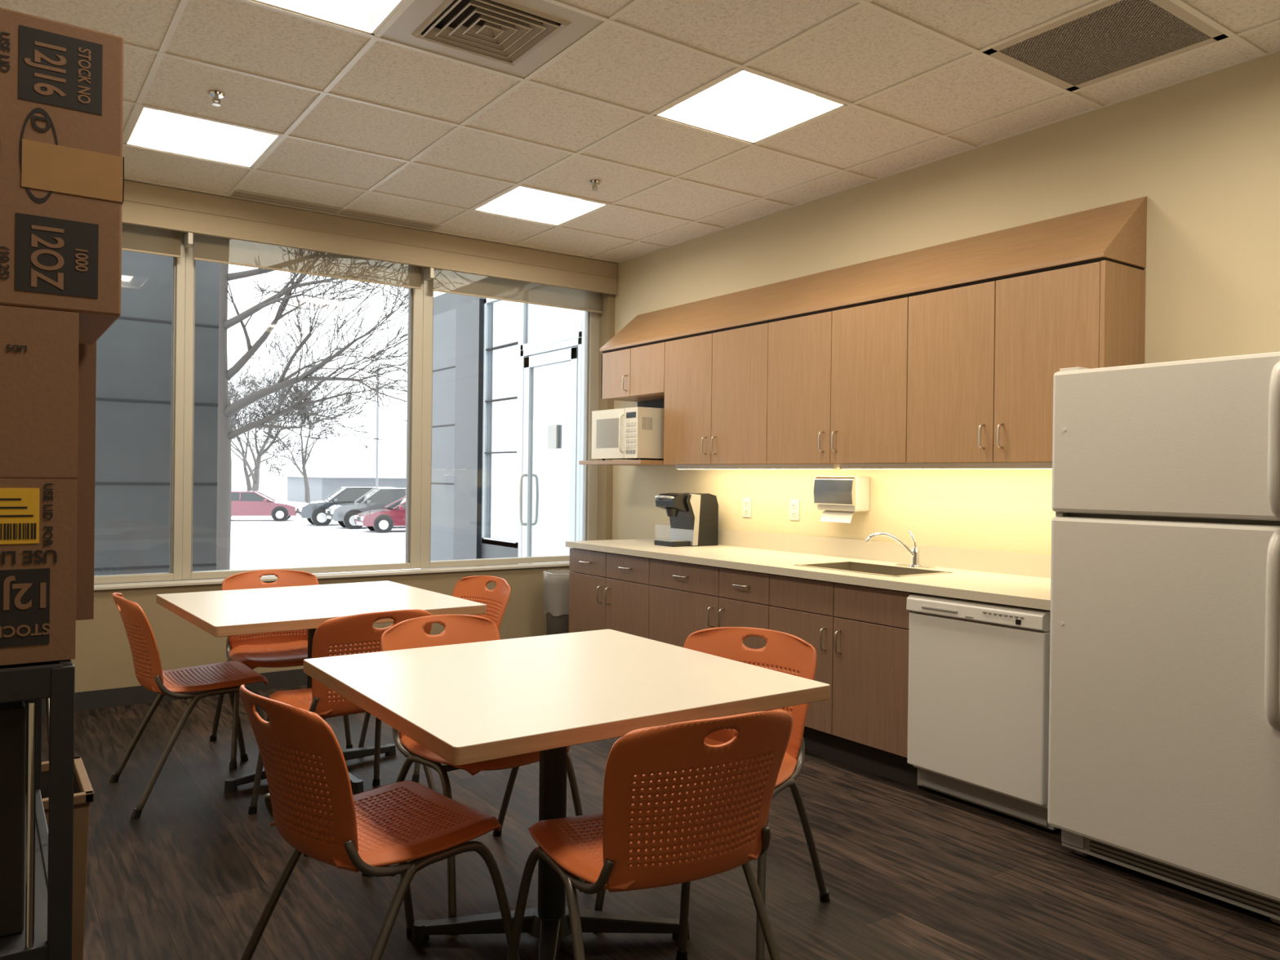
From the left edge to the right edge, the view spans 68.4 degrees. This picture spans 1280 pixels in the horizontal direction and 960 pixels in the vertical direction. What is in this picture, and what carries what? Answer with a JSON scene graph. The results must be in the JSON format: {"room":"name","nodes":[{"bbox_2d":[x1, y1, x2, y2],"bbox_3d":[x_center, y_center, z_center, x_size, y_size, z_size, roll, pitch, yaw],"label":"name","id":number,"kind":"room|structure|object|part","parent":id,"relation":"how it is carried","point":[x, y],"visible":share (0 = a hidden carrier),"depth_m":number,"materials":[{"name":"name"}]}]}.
{"room":"office break room","nodes":[
{"label":"office break room","id":0,"kind":"room"},
{"bbox_2d":[71,293,615,692],"bbox_3d":[-2.147,-0.266,5.745,4.610,3.010,0.230,1,0,-35],"label":"wall","id":1,"kind":"structure","parent":0,"point":[104,660],"depth_m":5.37,"materials":[{"name":"beige paint"}]},
{"bbox_2d":[93,231,186,584],"bbox_3d":[-3.344,-0.473,4.942,1.725,2.080,0.080,1,0,-35],"label":"frame","id":2,"kind":"object","parent":1,"relation":"attached to","point":[175,573],"visible":0.52,"depth_m":5.39,"materials":[{"name":"beige metal"}]},
{"bbox_2d":[121,222,181,257],"bbox_3d":[-3.270,-1.434,4.864,1.640,0.336,0.060,1,0,-35],"label":"roller shade","id":3,"kind":"object","parent":1,"relation":"attached to","point":[136,238],"visible":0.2,"depth_m":5.25,"materials":[{"name":"fabric"}]},
{"bbox_2d":[41,668,306,715],"bbox_3d":[-2.096,1.190,5.652,4.610,0.100,0.008,1,0,-35],"label":"baseboard","id":4,"kind":"structure","parent":1,"relation":"attached to","point":[138,695],"depth_m":5.17,"materials":[{"name":"grey rubber"}]},
{"bbox_2d":[182,233,423,579],"bbox_3d":[-2.052,-0.460,5.854,1.438,2.080,0.080,1,0,-35],"label":"frame","id":5,"kind":"object","parent":1,"relation":"attached to","point":[415,296],"visible":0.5,"depth_m":6.08,"materials":[{"name":"beige metal"}]},
{"bbox_2d":[194,233,421,288],"bbox_3d":[-1.987,-1.421,5.769,1.360,0.336,0.060,1,0,-35],"label":"roller shade","id":6,"kind":"object","parent":1,"relation":"attached to","point":[206,248],"visible":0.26,"depth_m":5.73,"materials":[{"name":"fabric"}]},
{"bbox_2d":[93,561,569,590],"bbox_3d":[-2.142,0.591,5.673,4.550,0.018,0.130,1,0,-35],"label":"sill","id":7,"kind":"structure","parent":1,"relation":"attached to","point":[264,579],"depth_m":5.88,"materials":[{"name":"grey laminate"}]},
{"bbox_2d":[122,180,617,294],"bbox_3d":[-2.077,-1.467,5.659,4.605,0.295,0.130,1,0,-35],"label":"window valance","id":8,"kind":"object","parent":1,"relation":"attached to","point":[190,212],"visible":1,"depth_m":5.80,"materials":[{"name":"beige fabric"}]},
{"bbox_2d":[420,266,599,568],"bbox_3d":[-0.898,-0.448,6.668,1.388,2.080,0.080,1,0,-35],"label":"frame","id":9,"kind":"object","parent":1,"relation":"attached to","point":[592,319],"visible":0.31,"depth_m":6.64,"materials":[{"name":"beige metal"}]},
{"bbox_2d":[431,268,602,313],"bbox_3d":[-0.823,-1.409,6.590,1.330,0.336,0.060,1,0,-35],"label":"roller shade","id":10,"kind":"object","parent":1,"relation":"attached to","point":[443,281],"visible":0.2,"depth_m":6.56,"materials":[{"name":"fabric"}]},
{"bbox_2d":[0,0,1279,262],"bbox_3d":[0.014,-1.664,2.702,4.610,0.146,7.430,1,0,-35],"label":"ceiling","id":11,"kind":"structure","parent":0,"point":[866,51],"depth_m":3.94,"materials":[{"name":"tile"}]},
{"bbox_2d":[124,106,281,168],"bbox_3d":[-2.084,-1.652,4.478,0.602,0.070,0.602,1,0,-35],"label":"recessed light","id":12,"kind":"object","parent":11,"relation":"in","point":[151,128],"visible":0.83,"depth_m":4.57,"materials":[{"name":"beige plastic"}]},
{"bbox_2d":[208,91,224,106],"bbox_3d":[-1.769,-1.589,3.936,0.063,0.045,0.063,1,0,-35],"label":"sprinkler head","id":13,"kind":"object","parent":11,"relation":"attached to","point":[216,95],"visible":1,"depth_m":3.93},
{"bbox_2d":[251,0,405,35],"bbox_3d":[-1.029,-1.635,2.983,0.602,0.070,0.602,1,0,-35],"label":"recessed light","id":14,"kind":"object","parent":11,"relation":"in","point":[367,16],"visible":1,"depth_m":3.27,"materials":[{"name":"beige plastic"}]},
{"bbox_2d":[229,190,441,231],"bbox_3d":[-1.799,-1.615,5.670,1.230,0.009,0.130,1,0,-35],"label":"ceiling vent","id":15,"kind":"object","parent":11,"relation":"in","point":[237,193],"visible":1,"depth_m":5.63,"materials":[{"name":"beige metal"}]},
{"bbox_2d":[381,0,602,77],"bbox_3d":[-0.531,-1.619,3.334,0.596,0.072,0.596,1,0,-35],"label":"ceiling vent","id":16,"kind":"object","parent":11,"relation":"in","point":[517,37],"visible":0.97,"depth_m":3.36,"materials":[{"name":"beige metal"}]},
{"bbox_2d":[473,186,607,226],"bbox_3d":[-0.588,-1.637,5.533,0.602,0.070,0.602,1,0,-35],"label":"recessed light","id":17,"kind":"object","parent":11,"relation":"in","point":[519,202],"visible":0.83,"depth_m":5.65,"materials":[{"name":"beige plastic"}]},
{"bbox_2d":[589,180,600,191],"bbox_3d":[-0.242,-1.574,5.050,0.063,0.045,0.063,1,0,-35],"label":"sprinkler head","id":18,"kind":"object","parent":11,"relation":"attached to","point":[594,183],"visible":1,"depth_m":5.04},
{"bbox_2d":[122,0,1279,263],"bbox_3d":[0.050,-1.588,2.650,4.610,0.009,7.301,1,0,-35],"label":"grid","id":19,"kind":"object","parent":11,"relation":"attached to","point":[1237,37],"visible":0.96,"depth_m":3.98,"materials":[{"name":"beige metal"}]},
{"bbox_2d":[982,0,1229,91],"bbox_3d":[1.668,-1.576,3.392,0.590,0.018,0.590,1,0,-35],"label":"return air grille","id":20,"kind":"object","parent":19,"relation":"attached to","point":[1103,41],"visible":1,"depth_m":3.38,"materials":[{"name":"grey metal"}]},
{"bbox_2d":[653,69,846,143],"bbox_3d":[0.466,-1.620,4.037,0.602,0.070,0.602,1,0,-35],"label":"recessed light","id":21,"kind":"object","parent":11,"relation":"in","point":[744,105],"visible":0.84,"depth_m":4.12,"materials":[{"name":"beige plastic"}]},
{"bbox_2d":[41,684,1279,959],"bbox_3d":[-0.028,1.323,2.718,4.810,0.100,7.650,1,0,-35],"label":"floor","id":22,"kind":"structure","parent":0,"point":[909,873],"depth_m":2.95,"materials":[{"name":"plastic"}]},
{"bbox_2d":[0,659,75,959],"bbox_3d":[-1.395,0.771,1.680,0.613,0.975,0.902,1,0,-35],"label":"storage rack","id":23,"kind":"object","parent":22,"relation":"on","point":[46,934],"visible":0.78,"depth_m":1.48,"materials":[{"name":"black metal"}]},
{"bbox_2d":[0,701,26,937],"bbox_3d":[-1.358,0.541,1.648,0.450,0.363,0.651,1,0,-35],"label":"box","id":24,"kind":"object","parent":23,"relation":"in","point":[12,714],"visible":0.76,"depth_m":1.50,"materials":[{"name":"black"}]},
{"bbox_2d":[0,305,79,665],"bbox_3d":[-1.247,0.005,1.537,0.534,0.557,0.432,1,0,-35],"label":"carton","id":25,"kind":"object","parent":23,"relation":"on","point":[39,348],"visible":1,"depth_m":1.48,"materials":[{"name":"cardboard"}]},
{"bbox_3d":[-0.967,0.121,1.472,0.094,0.021,0.001,1,0,-35],"label":"text lid","id":26,"kind":"part","parent":25,"relation":"part of","materials":[{"name":"black"}]},
{"bbox_2d":[0,7,124,344],"bbox_3d":[-1.203,-0.503,1.570,0.556,0.459,0.445,1,0,-35],"label":"carton","id":27,"kind":"object","parent":25,"relation":"on","point":[62,160],"visible":1,"depth_m":1.50,"materials":[{"name":"cardboard"}]},
{"bbox_3d":[-0.980,-0.660,1.454,0.013,0.061,0.001,1,0,-35],"label":"text lid","id":28,"kind":"part","parent":27,"relation":"part of","materials":[{"name":"black cardboard"}]},
{"bbox_2d":[75,341,96,620],"bbox_3d":[-1.442,-0.021,1.941,0.521,0.603,0.405,1,0,-35],"label":"cardboard box","id":29,"kind":"object","parent":23,"relation":"on","point":[86,353],"visible":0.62,"depth_m":1.92,"materials":[{"name":"brown cardboard"}]},
{"bbox_2d":[40,756,94,959],"bbox_3d":[-1.669,1.029,2.481,0.366,0.450,0.376,1,0,-35],"label":"wastebasket","id":30,"kind":"object","parent":22,"relation":"on","point":[83,793],"visible":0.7,"depth_m":2.43,"materials":[{"name":"brown plastic"}]},
{"bbox_2d":[109,592,268,818],"bbox_3d":[-1.820,0.850,3.827,0.575,0.806,0.532,1,0,-37],"label":"chair","id":31,"kind":"object","parent":22,"relation":"on","point":[222,677],"visible":1,"depth_m":3.65,"materials":[{"name":"orange plastic"}]},
{"bbox_3d":[-1.809,0.996,3.837,0.543,0.513,0.532,1,0,-37],"label":"frame","id":32,"kind":"part","parent":31,"relation":"part of","materials":[{"name":"grey metal"}]},
{"bbox_3d":[-1.781,0.810,3.857,0.441,0.046,0.458,1,0,-37],"label":"seat","id":33,"kind":"part","parent":31,"relation":"part of","materials":[{"name":"orange plastic"}]},
{"bbox_2d":[209,569,352,768],"bbox_3d":[-1.693,0.850,4.437,0.532,0.806,0.575,1,0,-33],"label":"chair","id":34,"kind":"object","parent":22,"relation":"on","point":[283,650],"visible":0.54,"depth_m":4.49,"materials":[{"name":"orange plastic"}]},
{"bbox_3d":[-1.686,0.996,4.424,0.532,0.513,0.543,1,0,-33],"label":"frame","id":35,"kind":"part","parent":34,"relation":"part of","materials":[{"name":"grey metal"}]},
{"bbox_3d":[-1.666,0.810,4.396,0.458,0.046,0.441,1,0,-33],"label":"seat","id":36,"kind":"part","parent":34,"relation":"part of","materials":[{"name":"orange plastic"}]},
{"bbox_2d":[155,580,486,794],"bbox_3d":[-1.389,0.883,4.047,1.067,0.740,1.067,1,0,-37],"label":"table","id":37,"kind":"object","parent":22,"relation":"on","point":[221,613],"visible":0.65,"depth_m":3.90,"materials":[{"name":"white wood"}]},
{"bbox_2d":[248,608,435,855],"bbox_3d":[-1.085,0.860,3.511,0.532,0.806,0.575,1,0,-42],"label":"chair","id":38,"kind":"object","parent":22,"relation":"on","point":[320,700],"visible":0.31,"depth_m":3.29,"materials":[{"name":"orange plastic"}]},
{"bbox_3d":[-1.117,0.819,3.546,0.458,0.046,0.441,1,0,-42],"label":"seat","id":39,"kind":"part","parent":38,"relation":"part of","materials":[{"name":"orange plastic"}]},
{"bbox_3d":[-1.097,1.006,3.523,0.532,0.513,0.543,1,0,-42],"label":"frame","id":40,"kind":"part","parent":38,"relation":"part of","materials":[{"name":"grey metal"}]},
{"bbox_2d":[239,684,519,959],"bbox_3d":[-0.641,0.868,2.243,0.532,0.806,0.575,1,0,45],"label":"chair","id":41,"kind":"object","parent":22,"relation":"on","point":[313,806],"visible":1,"depth_m":2.08,"materials":[{"name":"orange plastic"}]},
{"bbox_3d":[-0.631,1.015,2.254,0.532,0.513,0.543,1,0,45],"label":"frame","id":42,"kind":"part","parent":41,"relation":"part of","materials":[{"name":"grey metal"}]},
{"bbox_3d":[-0.606,0.829,2.277,0.458,0.046,0.441,1,0,45],"label":"seat","id":43,"kind":"part","parent":41,"relation":"part of","materials":[{"name":"orange plastic"}]},
{"bbox_2d":[358,575,510,782],"bbox_3d":[-0.905,0.860,4.296,0.575,0.806,0.532,1,0,-43],"label":"chair","id":44,"kind":"object","parent":22,"relation":"on","point":[473,588],"visible":0.12,"depth_m":4.43,"materials":[{"name":"orange plastic"}]},
{"bbox_3d":[-0.919,1.006,4.286,0.543,0.513,0.532,1,0,-43],"label":"frame","id":45,"kind":"part","parent":44,"relation":"part of","materials":[{"name":"grey metal"}]},
{"bbox_2d":[361,614,586,918],"bbox_3d":[-0.523,0.868,3.011,0.532,0.806,0.575,1,0,-43],"label":"chair","id":46,"kind":"object","parent":22,"relation":"on","point":[410,633],"visible":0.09,"depth_m":3.03,"materials":[{"name":"orange plastic"}]},
{"bbox_3d":[-0.514,1.014,2.999,0.532,0.513,0.543,1,0,-43],"label":"frame","id":47,"kind":"part","parent":46,"relation":"part of","materials":[{"name":"grey metal"}]},
{"bbox_3d":[-0.489,0.828,2.975,0.458,0.046,0.441,1,0,-43],"label":"seat","id":48,"kind":"part","parent":46,"relation":"part of","materials":[{"name":"orange plastic"}]},
{"bbox_2d":[542,568,569,635],"bbox_3d":[-0.512,0.938,6.406,0.302,0.638,0.303,1,0,-35],"label":"trash bin","id":49,"kind":"object","parent":22,"relation":"on","point":[556,582],"visible":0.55,"depth_m":6.28,"materials":[{"name":"grey plastic"}]},
{"bbox_2d":[303,629,830,959],"bbox_3d":[-0.242,0.900,2.611,1.067,0.740,1.067,1,0,-35],"label":"table","id":50,"kind":"object","parent":22,"relation":"on","point":[469,703],"visible":0.87,"depth_m":2.49,"materials":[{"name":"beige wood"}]},
{"bbox_2d":[506,709,792,959],"bbox_3d":[0.029,0.876,2.143,0.532,0.806,0.575,1,0,-29],"label":"chair","id":51,"kind":"object","parent":22,"relation":"on","point":[712,820],"visible":1,"depth_m":1.95,"materials":[{"name":"orange plastic"}]},
{"bbox_3d":[0.006,0.836,2.185,0.458,0.046,0.441,1,0,-29],"label":"seat","id":52,"kind":"part","parent":51,"relation":"part of","materials":[{"name":"orange plastic"}]},
{"bbox_3d":[0.020,1.023,2.157,0.532,0.513,0.543,1,0,-29],"label":"frame","id":53,"kind":"part","parent":51,"relation":"part of","materials":[{"name":"grey metal"}]},
{"bbox_2d":[594,626,830,959],"bbox_3d":[0.231,0.877,2.784,0.532,0.806,0.575,1,0,30],"label":"chair","id":54,"kind":"object","parent":22,"relation":"on","point":[782,651],"visible":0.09,"depth_m":2.90,"materials":[{"name":"orange plastic"}]},
{"bbox_3d":[0.221,1.024,2.771,0.532,0.513,0.543,1,0,30],"label":"frame","id":55,"kind":"part","parent":54,"relation":"part of","materials":[{"name":"grey"}]},
{"bbox_3d":[0.207,0.837,2.742,0.458,0.046,0.441,1,0,30],"label":"seat","id":56,"kind":"part","parent":54,"relation":"part of","materials":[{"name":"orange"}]},
{"bbox_2d":[568,547,922,788],"bbox_3d":[0.599,0.863,5.187,0.743,0.822,2.724,1,0,-35],"label":"base cabinet","id":57,"kind":"object","parent":22,"relation":"on","point":[859,634],"visible":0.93,"depth_m":4.36,"materials":[{"name":"brown wood"}]},
{"bbox_2d":[565,524,1051,610],"bbox_3d":[0.794,0.383,4.921,0.738,0.136,3.380,1,0,-35],"label":"countertop","id":58,"kind":"structure","parent":57,"relation":"on","point":[1000,577],"depth_m":4.61,"materials":[{"name":"laminate"}]},
{"bbox_2d":[653,492,718,546],"bbox_3d":[0.274,0.243,5.868,0.364,0.325,0.238,1,0,-35],"label":"coffee maker","id":59,"kind":"object","parent":58,"relation":"on","point":[693,517],"visible":1,"depth_m":5.80,"materials":[{"name":"black plastic"}]},
{"bbox_2d":[653,538,692,546],"bbox_3d":[0.212,0.388,5.826,0.170,0.034,0.190,1,0,-35],"label":"drip tray","id":60,"kind":"object","parent":59,"relation":"on","point":[671,542],"depth_m":5.76,"materials":[{"name":"black plastic"}]},
{"bbox_2d":[794,561,953,577],"bbox_3d":[1.088,0.499,4.444,0.394,0.165,0.624,1,0,-35],"label":"sink","id":61,"kind":"object","parent":58,"relation":"in","point":[851,566],"visible":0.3,"depth_m":4.60,"materials":[{"name":"silver metal"}]},
{"bbox_2d":[865,529,936,568],"bbox_3d":[1.254,0.331,4.538,0.233,0.180,0.244,1,0,-35],"label":"kitchen faucet","id":62,"kind":"object","parent":58,"relation":"on","point":[914,553],"visible":1,"depth_m":4.56,"materials":[{"name":"silver metal"}]},
{"bbox_2d":[906,593,1057,830],"bbox_3d":[1.516,0.881,3.791,0.638,0.815,0.604,1,0,-35],"label":"dishwasher","id":63,"kind":"object","parent":22,"relation":"on","point":[979,672],"visible":0.73,"depth_m":3.59,"materials":[{"name":"white metal"}]},
{"bbox_3d":[1.283,0.506,3.623,0.058,0.070,0.600,1,0,-35],"label":"control panel","id":64,"kind":"part","parent":63,"relation":"part of","materials":[{"name":"white plastic"}]},
{"bbox_3d":[1.529,1.232,3.804,0.525,0.112,0.604,1,0,-35],"label":"kick plate","id":65,"kind":"part","parent":63,"relation":"part of","materials":[{"name":"grey plastic"}]},
{"bbox_2d":[1047,351,1279,924],"bbox_3d":[1.916,0.458,3.143,0.837,1.674,0.760,1,0,-35],"label":"refrigerator","id":66,"kind":"object","parent":22,"relation":"on","point":[1164,750],"visible":1,"depth_m":2.92,"materials":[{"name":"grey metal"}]},
{"bbox_3d":[1.654,0.663,2.961,0.068,1.068,0.760,1,0,-35],"label":"fridge door","id":67,"kind":"part","parent":66,"relation":"part of","materials":[{"name":"grey metal"}]},
{"bbox_3d":[1.664,-0.128,2.959,0.068,0.484,0.760,1,0,-35],"label":"freezer door","id":68,"kind":"part","parent":66,"relation":"part of","materials":[{"name":"grey metal"}]},
{"bbox_2d":[612,50,1279,555],"bbox_3d":[1.915,-0.213,4.071,0.100,3.010,7.650,1,0,-35],"label":"wall","id":69,"kind":"structure","parent":0,"point":[1203,151],"depth_m":4.28,"materials":[{"name":"beige paint"}]},
{"bbox_2d":[600,342,665,401],"bbox_3d":[0.052,-0.716,6.332,0.343,0.320,0.739,1,0,-35],"label":"upper cabinet","id":70,"kind":"object","parent":69,"relation":"attached to","point":[637,374],"visible":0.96,"depth_m":6.25,"materials":[{"name":"brown wood"}]},
{"bbox_3d":[-0.103,-0.648,6.284,0.036,0.109,0.009,1,0,-35],"label":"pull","id":71,"kind":"part","parent":70,"relation":"part of","materials":[{"name":"silver metal"}]},
{"bbox_2d":[578,399,675,466],"bbox_3d":[-0.009,-0.328,6.296,0.478,0.455,0.735,1,0,-35],"label":"shelf","id":72,"kind":"object","parent":70,"relation":"attached to","point":[660,403],"visible":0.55,"depth_m":6.28,"materials":[{"name":"brown wood"}]},
{"bbox_2d":[591,406,664,460],"bbox_3d":[-0.022,-0.294,6.259,0.425,0.334,0.541,1,0,-35],"label":"microwave oven","id":73,"kind":"object","parent":72,"relation":"in","point":[637,433],"visible":0.88,"depth_m":6.04,"materials":[{"name":"beige"}]},
{"bbox_3d":[-0.218,-0.303,6.212,0.050,0.322,0.390,1,0,-35],"label":"door","id":74,"kind":"part","parent":73,"relation":"part of","materials":[{"name":"beige plastic"}]},
{"bbox_3d":[-0.051,-0.300,5.998,0.023,0.322,0.146,1,0,-35],"label":"control panel","id":75,"kind":"part","parent":73,"relation":"part of","materials":[{"name":"beige plastic"}]},
{"bbox_2d":[742,497,751,517],"bbox_3d":[0.652,0.168,5.761,0.009,0.120,0.074,1,0,-35],"label":"wall outlet","id":76,"kind":"object","parent":69,"relation":"attached to","point":[746,501],"visible":1,"depth_m":5.75,"materials":[{"name":"white plastic"}]},
{"bbox_2d":[789,499,799,520],"bbox_3d":[0.888,0.172,5.426,0.009,0.120,0.074,1,0,-35],"label":"wall outlet","id":77,"kind":"object","parent":69,"relation":"attached to","point":[794,504],"visible":1,"depth_m":5.42,"materials":[{"name":"white plastic"}]},
{"bbox_2d":[813,475,870,523],"bbox_3d":[1.077,0.103,5.047,0.137,0.246,0.285,1,0,-35],"label":"paper towel dispenser","id":78,"kind":"object","parent":69,"relation":"attached to","point":[840,497],"visible":1,"depth_m":4.98,"materials":[{"name":"grey plastic"}]},
{"bbox_2d":[820,510,855,523],"bbox_3d":[1.058,0.195,5.041,0.043,0.062,0.215,1,0,-35],"label":"paper towel","id":79,"kind":"object","parent":78,"relation":"hanging from","point":[833,516],"depth_m":5.03,"materials":[{"name":"white paper"}]},
{"bbox_2d":[663,260,1146,464],"bbox_3d":[1.081,-0.472,4.869,0.343,0.776,2.840,1,0,-35],"label":"upper cabinet","id":80,"kind":"object","parent":69,"relation":"attached to","point":[964,374],"visible":0.94,"depth_m":4.39,"materials":[{"name":"brown wood"}]},
{"bbox_2d":[675,463,839,469],"bbox_3d":[0.646,-0.076,5.411,0.092,0.028,1.340,1,0,-35],"label":"under-cabinet light","id":81,"kind":"object","parent":80,"relation":"attached to","point":[778,466],"visible":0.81,"depth_m":5.28,"materials":[{"name":"white plastic"}]},
{"bbox_2d":[600,195,1146,353],"bbox_3d":[0.884,-1.014,5.177,0.320,0.299,3.580,1,0,-35],"label":"cap","id":82,"kind":"object","parent":80,"relation":"on","point":[1116,233],"visible":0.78,"depth_m":4.47,"materials":[{"name":"brown wood"}]},
{"bbox_2d":[839,462,1052,469],"bbox_3d":[1.435,-0.063,4.291,0.092,0.028,1.320,1,0,-35],"label":"under-cabinet light","id":83,"kind":"object","parent":80,"relation":"attached to","point":[1016,464],"visible":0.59,"depth_m":4.27,"materials":[{"name":"white plastic"}]},
{"label":"outside","id":84,"kind":"structure","parent":0,"visible":0},
{"bbox_2d":[93,249,219,584],"bbox_3d":[-6.486,-1.012,5.324,7.522,6.600,0.605,1,0,-35],"label":"wall","id":85,"kind":"structure","parent":84,"point":[133,400],"depth_m":6.97,"materials":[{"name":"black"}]},
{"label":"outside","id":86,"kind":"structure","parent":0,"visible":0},
{"bbox_2d":[230,483,420,576],"bbox_3d":[-32.532,1.787,115.482,200.000,0.200,213.800,1,0,-35],"label":"ground","id":87,"kind":"structure","parent":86,"point":[256,541],"depth_m":32.37,"materials":[{"name":"white snow"}]},
{"bbox_2d":[228,334,271,425],"bbox_3d":[-28.279,-3.739,58.650,6.476,11.300,9.816,1,0,20],"label":"bare tree","id":88,"kind":"object","parent":87,"relation":"on","point":[249,366],"visible":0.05,"depth_m":60.98,"materials":[{"name":"grey plant"}]},
{"bbox_2d":[231,490,297,521],"bbox_3d":[-19.370,1.310,47.050,4.510,1.510,2.160,1,0,-15],"label":"car","id":89,"kind":"object","parent":87,"relation":"on","point":[243,503],"visible":0.62,"depth_m":46.37,"materials":[{"name":"red metal"}]},
{"bbox_2d":[228,371,319,490],"bbox_3d":[-25.765,-2.658,63.014,5.042,9.146,8.719,1,0,19],"label":"bare tree","id":90,"kind":"object","parent":87,"relation":"on","point":[247,476],"visible":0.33,"depth_m":64.47,"materials":[{"name":"grey plant"}]},
{"bbox_2d":[227,315,344,491],"bbox_3d":[-22.284,-3.970,56.460,8.467,11.908,12.734,1,0,8],"label":"bare tree","id":91,"kind":"object","parent":87,"relation":"on","point":[255,475],"visible":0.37,"depth_m":56.43,"materials":[{"name":"grey plant"}]},
{"bbox_2d":[241,346,363,502],"bbox_3d":[-21.211,-3.202,58.358,7.235,10.416,6.843,1,0,-35],"label":"bare tree","id":92,"kind":"object","parent":87,"relation":"on","point":[307,498],"visible":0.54,"depth_m":58.23,"materials":[{"name":"grey plant"}]},
{"bbox_2d":[216,262,408,578],"bbox_3d":[-7.507,-2.446,19.233,10.142,9.383,5.708,1,0,15],"label":"bare tree","id":93,"kind":"object","parent":87,"relation":"on","point":[224,436],"visible":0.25,"depth_m":18.94,"materials":[{"name":"grey plant"}]},
{"bbox_2d":[276,453,406,502],"bbox_3d":[-17.756,-0.053,84.154,25.000,4.000,13.000,1,0,-35],"label":"building","id":94,"kind":"structure","parent":87,"relation":"on","point":[327,473],"depth_m":76.04,"materials":[{"name":"grey"}]},
{"bbox_2d":[295,486,396,525],"bbox_3d":[-13.616,1.236,44.257,4.710,1.810,2.160,1,0,-27],"label":"suv car","id":95,"kind":"object","parent":87,"relation":"on","point":[314,512],"visible":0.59,"depth_m":43.13,"materials":[{"name":"grey metal"}]},
{"bbox_2d":[325,488,405,528],"bbox_3d":[-11.479,1.267,42.093,4.710,1.810,2.160,1,0,-27],"label":"suv car","id":96,"kind":"object","parent":87,"relation":"on","point":[344,514],"visible":0.5,"depth_m":41.08,"materials":[{"name":"silver metal"}]},
{"bbox_2d":[375,366,379,487],"bbox_3d":[-18.806,-3.072,67.471,0.185,10.100,0.185,1,0,-13],"label":"light pole","id":97,"kind":"object","parent":87,"relation":"on","point":[377,405],"visible":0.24,"depth_m":67.40,"materials":[{"name":"grey metal"}]},
{"bbox_2d":[354,496,405,533],"bbox_3d":[-9.588,1.446,39.758,4.510,1.510,2.160,1,0,-27],"label":"car","id":98,"kind":"object","parent":87,"relation":"on","point":[381,520],"visible":0.43,"depth_m":38.48,"materials":[{"name":"red metal"}]},
{"bbox_2d":[420,293,584,568],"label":"window","id":99,"kind":"structure","parent":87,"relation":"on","point":[478,342],"depth_m":9.15,"materials":[{"name":"grey"}]},
{"bbox_2d":[518,337,582,564],"bbox_3d":[-0.770,0.040,8.134,0.060,2.420,1.060,1,0,-35],"label":"door frame","id":100,"kind":"structure","parent":99,"relation":"attached to","point":[577,342],"depth_m":7.97,"materials":[{"name":"grey metal"}]},
{"bbox_2d":[519,346,577,564],"bbox_3d":[-0.800,0.064,8.113,0.133,2.330,0.920,1,0,-35],"label":"door","id":101,"kind":"structure","parent":100,"relation":"attached to","point":[571,354],"depth_m":8.12,"materials":[{"name":"grey metal"}]},
{"bbox_3d":[-0.885,-0.031,8.206,0.074,0.883,0.535,1,0,-38],"label":"handle and notice","id":102,"kind":"part","parent":101,"relation":"part of","materials":[{"name":"silver metal"}]},
{"bbox_2d":[529,360,570,563],"bbox_3d":[-0.773,-0.006,8.131,0.001,2.010,0.740,1,0,-35],"label":"glass","id":103,"kind":"object","parent":101,"relation":"attached to","point":[549,489],"visible":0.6,"depth_m":8.14,"materials":[{"name":"clear glass"}]}
]}

